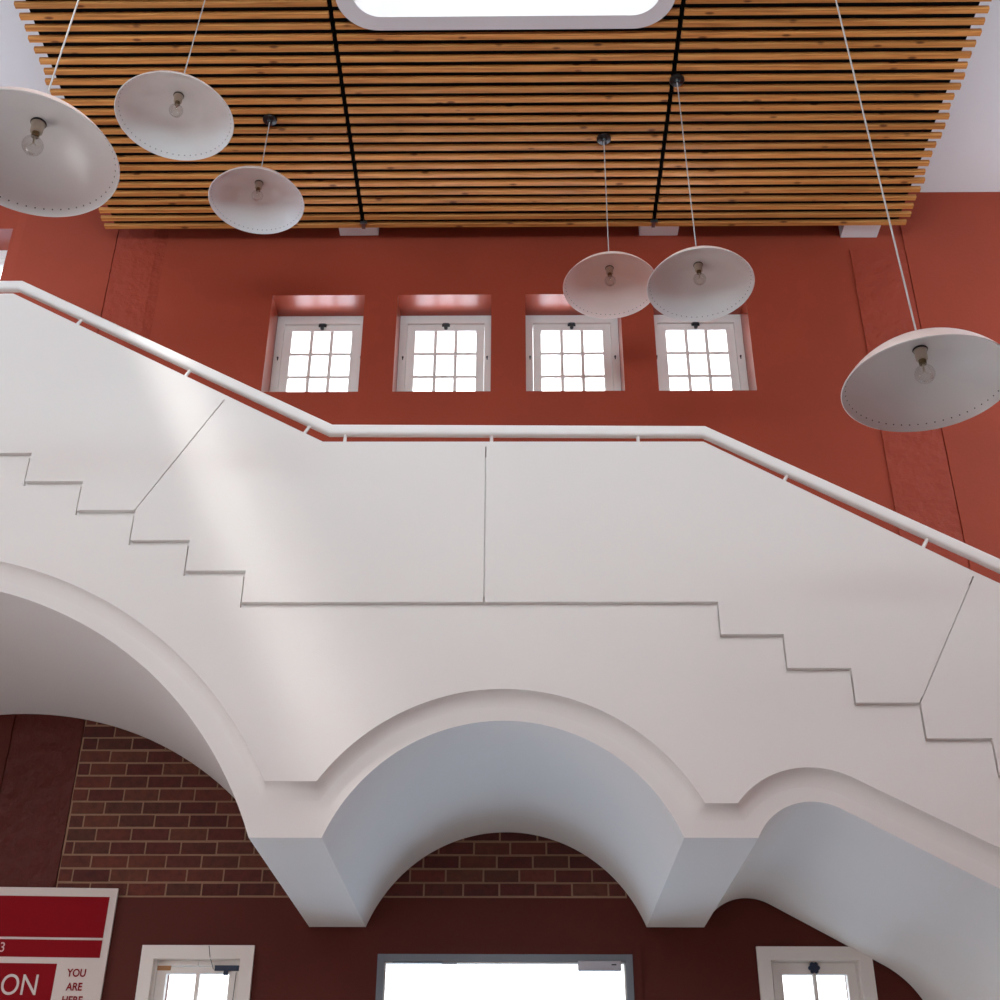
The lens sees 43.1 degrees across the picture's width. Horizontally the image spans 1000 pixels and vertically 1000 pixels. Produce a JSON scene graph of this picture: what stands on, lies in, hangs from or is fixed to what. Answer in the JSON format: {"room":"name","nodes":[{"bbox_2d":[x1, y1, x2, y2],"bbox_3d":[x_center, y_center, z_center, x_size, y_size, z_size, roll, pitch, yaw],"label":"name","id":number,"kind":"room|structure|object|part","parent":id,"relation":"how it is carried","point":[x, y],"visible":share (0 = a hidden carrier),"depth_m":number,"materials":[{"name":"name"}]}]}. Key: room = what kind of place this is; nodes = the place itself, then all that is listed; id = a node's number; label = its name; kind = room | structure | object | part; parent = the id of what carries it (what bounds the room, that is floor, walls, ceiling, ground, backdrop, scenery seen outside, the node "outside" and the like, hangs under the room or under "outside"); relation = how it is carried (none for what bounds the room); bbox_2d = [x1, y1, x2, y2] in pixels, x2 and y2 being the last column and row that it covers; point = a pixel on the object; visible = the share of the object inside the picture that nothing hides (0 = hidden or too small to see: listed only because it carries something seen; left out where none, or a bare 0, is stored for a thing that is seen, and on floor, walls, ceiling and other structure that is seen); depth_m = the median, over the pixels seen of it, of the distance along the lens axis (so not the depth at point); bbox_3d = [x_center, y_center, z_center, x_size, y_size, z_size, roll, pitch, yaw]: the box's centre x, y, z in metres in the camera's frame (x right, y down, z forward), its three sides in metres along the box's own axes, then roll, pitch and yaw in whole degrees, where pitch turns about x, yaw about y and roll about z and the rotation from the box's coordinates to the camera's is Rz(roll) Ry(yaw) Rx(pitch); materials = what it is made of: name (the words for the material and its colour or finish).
{"room":"lobby with staircase","nodes":[
{"label":"lobby with staircase","id":0,"kind":"room"},
{"bbox_2d":[57,720,624,895],"bbox_3d":[-0.923,1.770,7.587,3.289,1.180,0.013,0,-30,1],"label":"brick wall","id":1,"kind":"structure","parent":0,"point":[86,756],"depth_m":7.42,"materials":[{"name":"brown brick"}]},
{"bbox_2d":[0,205,969,999],"bbox_3d":[0.107,1.190,8.132,10.400,9.296,0.384,0,-30,1],"label":"wall","id":2,"kind":"structure","parent":0,"point":[223,292],"depth_m":9.03,"materials":[{"name":"paint"}]},
{"bbox_2d":[0,250,6,267],"bbox_3d":[-4.215,-1.462,9.854,0.823,1.173,0.110,0,-30,1],"label":"window","id":3,"kind":"structure","parent":2,"relation":"in","point":[3,253],"depth_m":10.08,"materials":[{"name":"white paint"}]},
{"bbox_3d":[-4.215,-1.456,9.844,0.707,1.045,0.044,0,-30,1],"label":"sash","id":4,"kind":"part","parent":3,"relation":"part of","materials":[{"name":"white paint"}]},
{"bbox_2d":[0,714,15,790],"bbox_3d":[-4.061,3.165,6.823,2.089,4.430,0.015,0,-30,1],"label":"trim","id":5,"kind":"structure","parent":2,"relation":"attached to","point":[7,721],"depth_m":7.79,"materials":[{"name":"red paint"}]},
{"bbox_2d":[0,714,84,887],"bbox_3d":[-2.796,3.162,6.807,0.435,4.430,0.015,0,-30,1],"label":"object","id":6,"kind":"structure","parent":2,"relation":"attached to","point":[40,771],"depth_m":7.60,"materials":[{"name":"paint"}]},
{"bbox_2d":[0,887,118,999],"bbox_3d":[-2.934,2.856,6.965,1.441,1.426,0.021,0,-30,1],"label":"wall sign","id":7,"kind":"object","parent":2,"relation":"attached to","point":[55,942],"visible":1,"depth_m":7.16,"materials":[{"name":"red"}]},
{"bbox_3d":[-3.049,3.010,6.868,1.116,0.958,0.002,0,-30,1],"label":"name panel","id":8,"kind":"part","parent":7,"relation":"part of","materials":[{"name":"red"}]},
{"bbox_2d":[0,205,118,333],"bbox_3d":[-3.391,-0.887,9.163,0.835,3.494,0.015,0,-30,1],"label":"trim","id":9,"kind":"structure","parent":2,"relation":"attached to","point":[70,259],"depth_m":9.71,"materials":[{"name":"paint"}]},
{"bbox_2d":[98,229,168,356],"bbox_3d":[-2.766,-0.848,9.131,0.408,3.400,0.015,0,-30,1],"label":"trim","id":10,"kind":"structure","parent":2,"relation":"attached to","point":[134,280],"depth_m":9.59,"materials":[{"name":"paint"}]},
{"bbox_2d":[135,945,254,999],"bbox_3d":[-1.705,3.248,6.848,0.634,1.572,0.226,0,-30,1],"label":"window","id":11,"kind":"structure","parent":2,"relation":"in","point":[235,961],"depth_m":7.12,"materials":[{"name":"white paint"}]},
{"bbox_3d":[-1.817,2.626,7.166,0.228,0.025,0.030,0,-30,1],"label":"head rail","id":12,"kind":"part","parent":11,"relation":"part of","materials":[{"name":"white paint"}]},
{"bbox_3d":[-1.704,3.240,6.814,0.460,1.379,0.040,0,-30,1],"label":"sash","id":13,"kind":"part","parent":11,"relation":"part of","materials":[{"name":"white paint"}]},
{"bbox_3d":[-1.584,2.625,7.163,0.226,0.025,0.030,0,-30,1],"label":"head rail","id":14,"kind":"part","parent":11,"relation":"part of","materials":[{"name":"white paint"}]},
{"bbox_2d":[269,316,362,391],"bbox_3d":[-1.361,-1.010,9.551,0.694,0.881,0.110,0,-30,1],"label":"window","id":15,"kind":"structure","parent":2,"relation":"in","point":[287,326],"depth_m":9.61,"materials":[{"name":"white paint"}]},
{"bbox_2d":[339,228,378,235],"bbox_3d":[-1.091,-2.249,9.839,0.300,0.380,0.154,0,-30,1],"label":"corbel","id":16,"kind":"object","parent":2,"relation":"attached to","point":[343,231],"visible":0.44,"depth_m":9.78,"materials":[{"name":"white"}]},
{"bbox_2d":[396,316,490,391],"bbox_3d":[-0.414,-1.012,9.539,0.701,0.881,0.110,0,-30,1],"label":"window","id":17,"kind":"structure","parent":2,"relation":"in","point":[410,326],"depth_m":9.59,"materials":[{"name":"white paint"}]},
{"bbox_2d":[375,954,633,999],"bbox_3d":[0.021,3.862,6.380,1.429,2.997,0.096,0,-30,1],"label":"door","id":18,"kind":"structure","parent":2,"relation":"in","point":[585,962],"depth_m":7.09,"materials":[{"name":"grey metal"}]},
{"bbox_3d":[-0.423,2.593,7.095,0.360,0.018,0.018,0,-30,1],"label":"closer arm","id":19,"kind":"part","parent":18,"relation":"part of","materials":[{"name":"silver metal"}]},
{"bbox_2d":[367,946,642,999],"bbox_3d":[0.021,3.817,6.387,1.524,3.000,0.015,0,-30,1],"label":"trim","id":20,"kind":"structure","parent":2,"relation":"attached to","point":[374,950],"depth_m":7.12,"materials":[{"name":"red paint"}]},
{"bbox_2d":[526,315,620,390],"bbox_3d":[0.546,-1.014,9.527,0.705,0.881,0.110,0,-30,1],"label":"window","id":21,"kind":"structure","parent":2,"relation":"in","point":[536,325],"depth_m":9.57,"materials":[{"name":"white paint"}]},
{"bbox_2d":[639,216,678,235],"bbox_3d":[1.223,-2.242,9.802,0.296,0.380,0.154,0,-30,1],"label":"corbel","id":22,"kind":"object","parent":2,"relation":"attached to","point":[643,230],"visible":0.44,"depth_m":9.73,"materials":[{"name":"white"}]},
{"bbox_2d":[654,314,748,390],"bbox_3d":[1.491,-1.016,9.514,0.695,0.881,0.110,0,-30,1],"label":"window","id":23,"kind":"structure","parent":2,"relation":"in","point":[730,325],"depth_m":9.55,"materials":[{"name":"white paint"}]},
{"bbox_2d":[756,946,877,999],"bbox_3d":[1.757,3.241,6.805,0.640,1.572,0.222,0,-30,1],"label":"window","id":24,"kind":"structure","parent":2,"relation":"in","point":[773,962],"depth_m":7.08,"materials":[{"name":"white paint"}]},
{"bbox_3d":[1.760,2.620,7.090,0.066,0.060,0.020,0,-30,1],"label":"star handle","id":25,"kind":"part","parent":24,"relation":"part of","materials":[{"name":"black metal"}]},
{"bbox_3d":[1.758,3.220,6.777,0.466,1.408,0.040,0,-30,1],"label":"sash","id":26,"kind":"part","parent":24,"relation":"part of","materials":[{"name":"white paint"}]},
{"bbox_2d":[838,225,880,237],"bbox_3d":[2.758,-2.219,9.767,0.281,0.380,0.154,0,-30,1],"label":"corbel","id":27,"kind":"object","parent":2,"relation":"attached to","point":[846,231],"visible":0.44,"depth_m":9.68,"materials":[{"name":"white"}]},
{"bbox_2d":[849,249,968,568],"bbox_3d":[2.870,-0.356,8.767,0.419,3.594,0.013,0,-30,1],"label":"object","id":28,"kind":"structure","parent":2,"relation":"attached to","point":[917,466],"depth_m":8.78,"materials":[{"name":"paint"}]},
{"bbox_2d":[899,192,999,582],"bbox_3d":[4.199,-0.610,8.895,2.230,4.174,0.015,0,-30,1],"label":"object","id":29,"kind":"structure","parent":2,"relation":"attached to","point":[951,240],"depth_m":9.43,"materials":[{"name":"paint"}]},
{"bbox_2d":[0,0,999,191],"bbox_3d":[0.055,-5.510,5.242,10.400,0.600,11.345,0,-30,1],"label":"ceiling","id":30,"kind":"structure","parent":0,"point":[966,157],"depth_m":9.14,"materials":[{"name":"white paint"}]},
{"bbox_2d":[14,0,362,228],"bbox_3d":[-2.059,-3.669,7.357,1.971,0.480,5.567,0,-30,1],"label":"panel","id":31,"kind":"object","parent":30,"relation":"attached to","point":[278,58],"visible":0.66,"depth_m":8.44,"materials":[{"name":"brown wood"}]},
{"bbox_2d":[0,0,119,216],"bbox_3d":[-1.657,-2.651,5.312,0.618,3.323,0.618,0,-30,1],"label":"pendant lamp","id":32,"kind":"object","parent":31,"relation":"hanging from","point":[55,161],"visible":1,"depth_m":4.65,"materials":[{"name":"white metal"}]},
{"bbox_2d":[30,117,46,138],"bbox_3d":[-1.664,-1.331,4.547,0.057,0.071,0.057,0,-30,1],"label":"socket","id":33,"kind":"object","parent":32,"relation":"attached to","point":[38,125],"depth_m":4.54,"materials":[{"name":"brown metal"}]},
{"bbox_3d":[-1.664,-1.289,4.523,0.618,0.174,0.618,0,-30,1],"label":"lamp shade","id":34,"kind":"part","parent":32,"relation":"part of","materials":[{"name":"white metal"}]},
{"bbox_3d":[-1.581,-2.735,5.360,0.157,3.079,0.007,0,-30,1],"label":"cord","id":35,"kind":"part","parent":32,"relation":"part of","materials":[{"name":"grey plastic"}]},
{"bbox_2d":[114,0,233,160],"bbox_3d":[-1.714,-2.676,7.064,0.618,1.525,0.618,0,-30,1],"label":"pendant lamp","id":36,"kind":"object","parent":31,"relation":"hanging from","point":[175,115],"visible":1,"depth_m":6.81,"materials":[{"name":"white metal"}]},
{"bbox_3d":[-1.718,-2.091,6.725,0.618,0.174,0.618,0,-30,1],"label":"lamp shade","id":37,"kind":"part","parent":36,"relation":"part of","materials":[{"name":"white metal"}]},
{"bbox_2d":[173,92,183,106],"bbox_3d":[-1.717,-2.134,6.749,0.057,0.071,0.057,0,-30,1],"label":"socket","id":38,"kind":"object","parent":36,"relation":"attached to","point":[178,97],"depth_m":6.74,"materials":[{"name":"brown metal"}]},
{"bbox_3d":[-1.671,-2.759,7.111,0.092,1.282,0.007,0,-30,1],"label":"cord","id":39,"kind":"part","parent":36,"relation":"part of","materials":[{"name":"grey plastic"}]},
{"bbox_2d":[208,114,303,233],"bbox_3d":[-1.582,-2.290,8.437,0.618,0.814,0.618,0,-30,1],"label":"pendant lamp","id":40,"kind":"object","parent":31,"relation":"hanging from","point":[251,199],"visible":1,"depth_m":8.37,"materials":[{"name":"white metal"}]},
{"bbox_3d":[-1.583,-2.013,8.277,0.618,0.174,0.618,0,-30,1],"label":"lamp shade","id":41,"kind":"part","parent":40,"relation":"part of","materials":[{"name":"white metal"}]},
{"bbox_2d":[255,180,262,191],"bbox_3d":[-1.583,-2.055,8.301,0.057,0.071,0.057,0,-30,1],"label":"socket","id":42,"kind":"object","parent":40,"relation":"attached to","point":[258,183],"depth_m":8.29,"materials":[{"name":"brown metal"}]},
{"bbox_3d":[-1.581,-2.359,8.510,0.007,0.571,0.065,0,-30,1],"label":"cord","id":43,"kind":"part","parent":40,"relation":"part of","materials":[{"name":"grey plastic"}]},
{"bbox_2d":[336,0,674,29],"bbox_3d":[0.024,-4.414,7.296,2.104,1.747,2.697,0,-30,1],"label":"skylight","id":44,"kind":"object","parent":30,"relation":"attached to","point":[368,14],"visible":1,"depth_m":7.97,"materials":[{"name":"white"}]},
{"bbox_2d":[330,0,681,228],"bbox_3d":[0.033,-3.671,7.331,2.254,0.484,5.571,0,-30,1],"label":"panel","id":45,"kind":"object","parent":30,"relation":"attached to","point":[449,128],"visible":1,"depth_m":8.70,"materials":[{"name":"brown wood"}]},
{"bbox_2d":[563,133,653,318],"bbox_3d":[0.720,-1.931,8.536,0.618,1.305,0.617,8,-31,-12],"label":"pendant lamp","id":46,"kind":"object","parent":45,"relation":"hanging from","point":[609,284],"visible":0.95,"depth_m":8.37,"materials":[{"name":"white metal"}]},
{"bbox_3d":[0.721,-2.030,8.571,0.007,1.040,0.072,0,-30,1],"label":"cord","id":47,"kind":"part","parent":46,"relation":"part of","materials":[{"name":"grey plastic"}]},
{"bbox_3d":[0.718,-1.455,8.266,0.618,0.174,0.618,0,-34,1],"label":"lamp shade","id":48,"kind":"part","parent":46,"relation":"part of","materials":[{"name":"white metal"}]},
{"bbox_2d":[605,265,613,276],"bbox_3d":[0.718,-1.495,8.295,0.057,0.073,0.057,0,-30,1],"label":"socket","id":49,"kind":"object","parent":46,"relation":"attached to","point":[609,269],"depth_m":8.29,"materials":[{"name":"brown metal"}]},
{"bbox_2d":[654,0,991,225],"bbox_3d":[2.094,-3.679,7.304,1.921,0.480,5.567,0,-30,1],"label":"panel","id":50,"kind":"object","parent":30,"relation":"attached to","point":[775,132],"visible":0.98,"depth_m":8.59,"materials":[{"name":"brown wood"}]},
{"bbox_2d":[647,74,754,321],"bbox_3d":[1.161,-2.031,7.767,0.618,1.879,0.617,-8,-31,14],"label":"pendant lamp","id":51,"kind":"object","parent":50,"relation":"hanging from","point":[697,283],"visible":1,"depth_m":7.45,"materials":[{"name":"white metal"}]},
{"bbox_3d":[1.163,-2.084,7.882,0.007,1.618,0.029,0,-34,1],"label":"cord","id":52,"kind":"part","parent":51,"relation":"part of","materials":[{"name":"grey plastic"}]},
{"bbox_2d":[693,262,702,274],"bbox_3d":[1.158,-1.347,7.382,0.057,0.073,0.057,0,-30,1],"label":"socket","id":53,"kind":"object","parent":51,"relation":"attached to","point":[697,266],"depth_m":7.37,"materials":[{"name":"brown metal"}]},
{"bbox_3d":[1.158,-1.307,7.353,0.618,0.174,0.618,0,-34,1],"label":"lamp shade","id":54,"kind":"part","parent":51,"relation":"part of","materials":[{"name":"white metal"}]},
{"bbox_2d":[835,0,999,431],"bbox_3d":[1.576,-2.111,5.622,0.618,3.918,0.618,0,-30,1],"label":"pendant lamp","id":55,"kind":"object","parent":50,"relation":"hanging from","point":[925,379],"visible":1,"depth_m":4.79,"materials":[{"name":"white metal"}]},
{"bbox_3d":[1.516,-2.195,5.671,0.127,3.674,0.007,0,-30,1],"label":"cord","id":56,"kind":"part","parent":55,"relation":"part of","materials":[{"name":"grey plastic"}]},
{"bbox_2d":[912,345,927,365],"bbox_3d":[1.567,-0.534,4.708,0.057,0.071,0.057,0,-30,1],"label":"socket","id":57,"kind":"object","parent":55,"relation":"attached to","point":[920,352],"depth_m":4.70,"materials":[{"name":"brown metal"}]},
{"bbox_3d":[1.567,-0.492,4.683,0.618,0.174,0.618,0,-30,1],"label":"lamp shade","id":58,"kind":"part","parent":55,"relation":"part of","materials":[{"name":"white metal"}]},
{"bbox_3d":[0.016,2.455,0.845,10.800,0.200,11.725,0,-30,1],"label":"floor","id":59,"kind":"structure","parent":0,"visible":0},
{"bbox_2d":[0,281,999,999],"bbox_3d":[0.093,1.924,6.347,10.414,6.236,1.948,0,-30,1],"label":"staircase","id":60,"kind":"structure","parent":59,"relation":"on","point":[689,670],"depth_m":6.14,"materials":[{"name":"white paint"}]},
{"bbox_3d":[-3.284,-0.515,6.725,3.661,1.356,0.074,0,-30,1],"label":"balustrade panel","id":61,"kind":"part","parent":60,"relation":"part of","materials":[{"name":"white paint"}]},
{"bbox_3d":[-0.949,-0.001,6.394,1.747,1.175,0.074,0,-30,1],"label":"balustrade panel","id":62,"kind":"part","parent":60,"relation":"part of","materials":[{"name":"white paint"}]},
{"bbox_3d":[0.088,0.265,6.246,10.414,3.466,0.050,0,-30,1],"label":"handrail","id":63,"kind":"part","parent":60,"relation":"part of","materials":[{"name":"white metal"}]},
{"bbox_3d":[1.102,0.344,6.165,2.349,1.388,0.074,0,-30,1],"label":"balustrade panel","id":64,"kind":"part","parent":60,"relation":"part of","materials":[{"name":"white paint"}]},
{"bbox_3d":[2.093,0.223,6.242,0.069,0.098,0.018,0,-30,1],"label":"rail post","id":65,"kind":"part","parent":60,"relation":"part of","materials":[{"name":"white metal"}]},
{"bbox_3d":[3.596,1.471,5.477,3.356,2.510,0.074,0,-30,1],"label":"balustrade panel","id":66,"kind":"part","parent":60,"relation":"part of","materials":[{"name":"white paint"}]}
]}

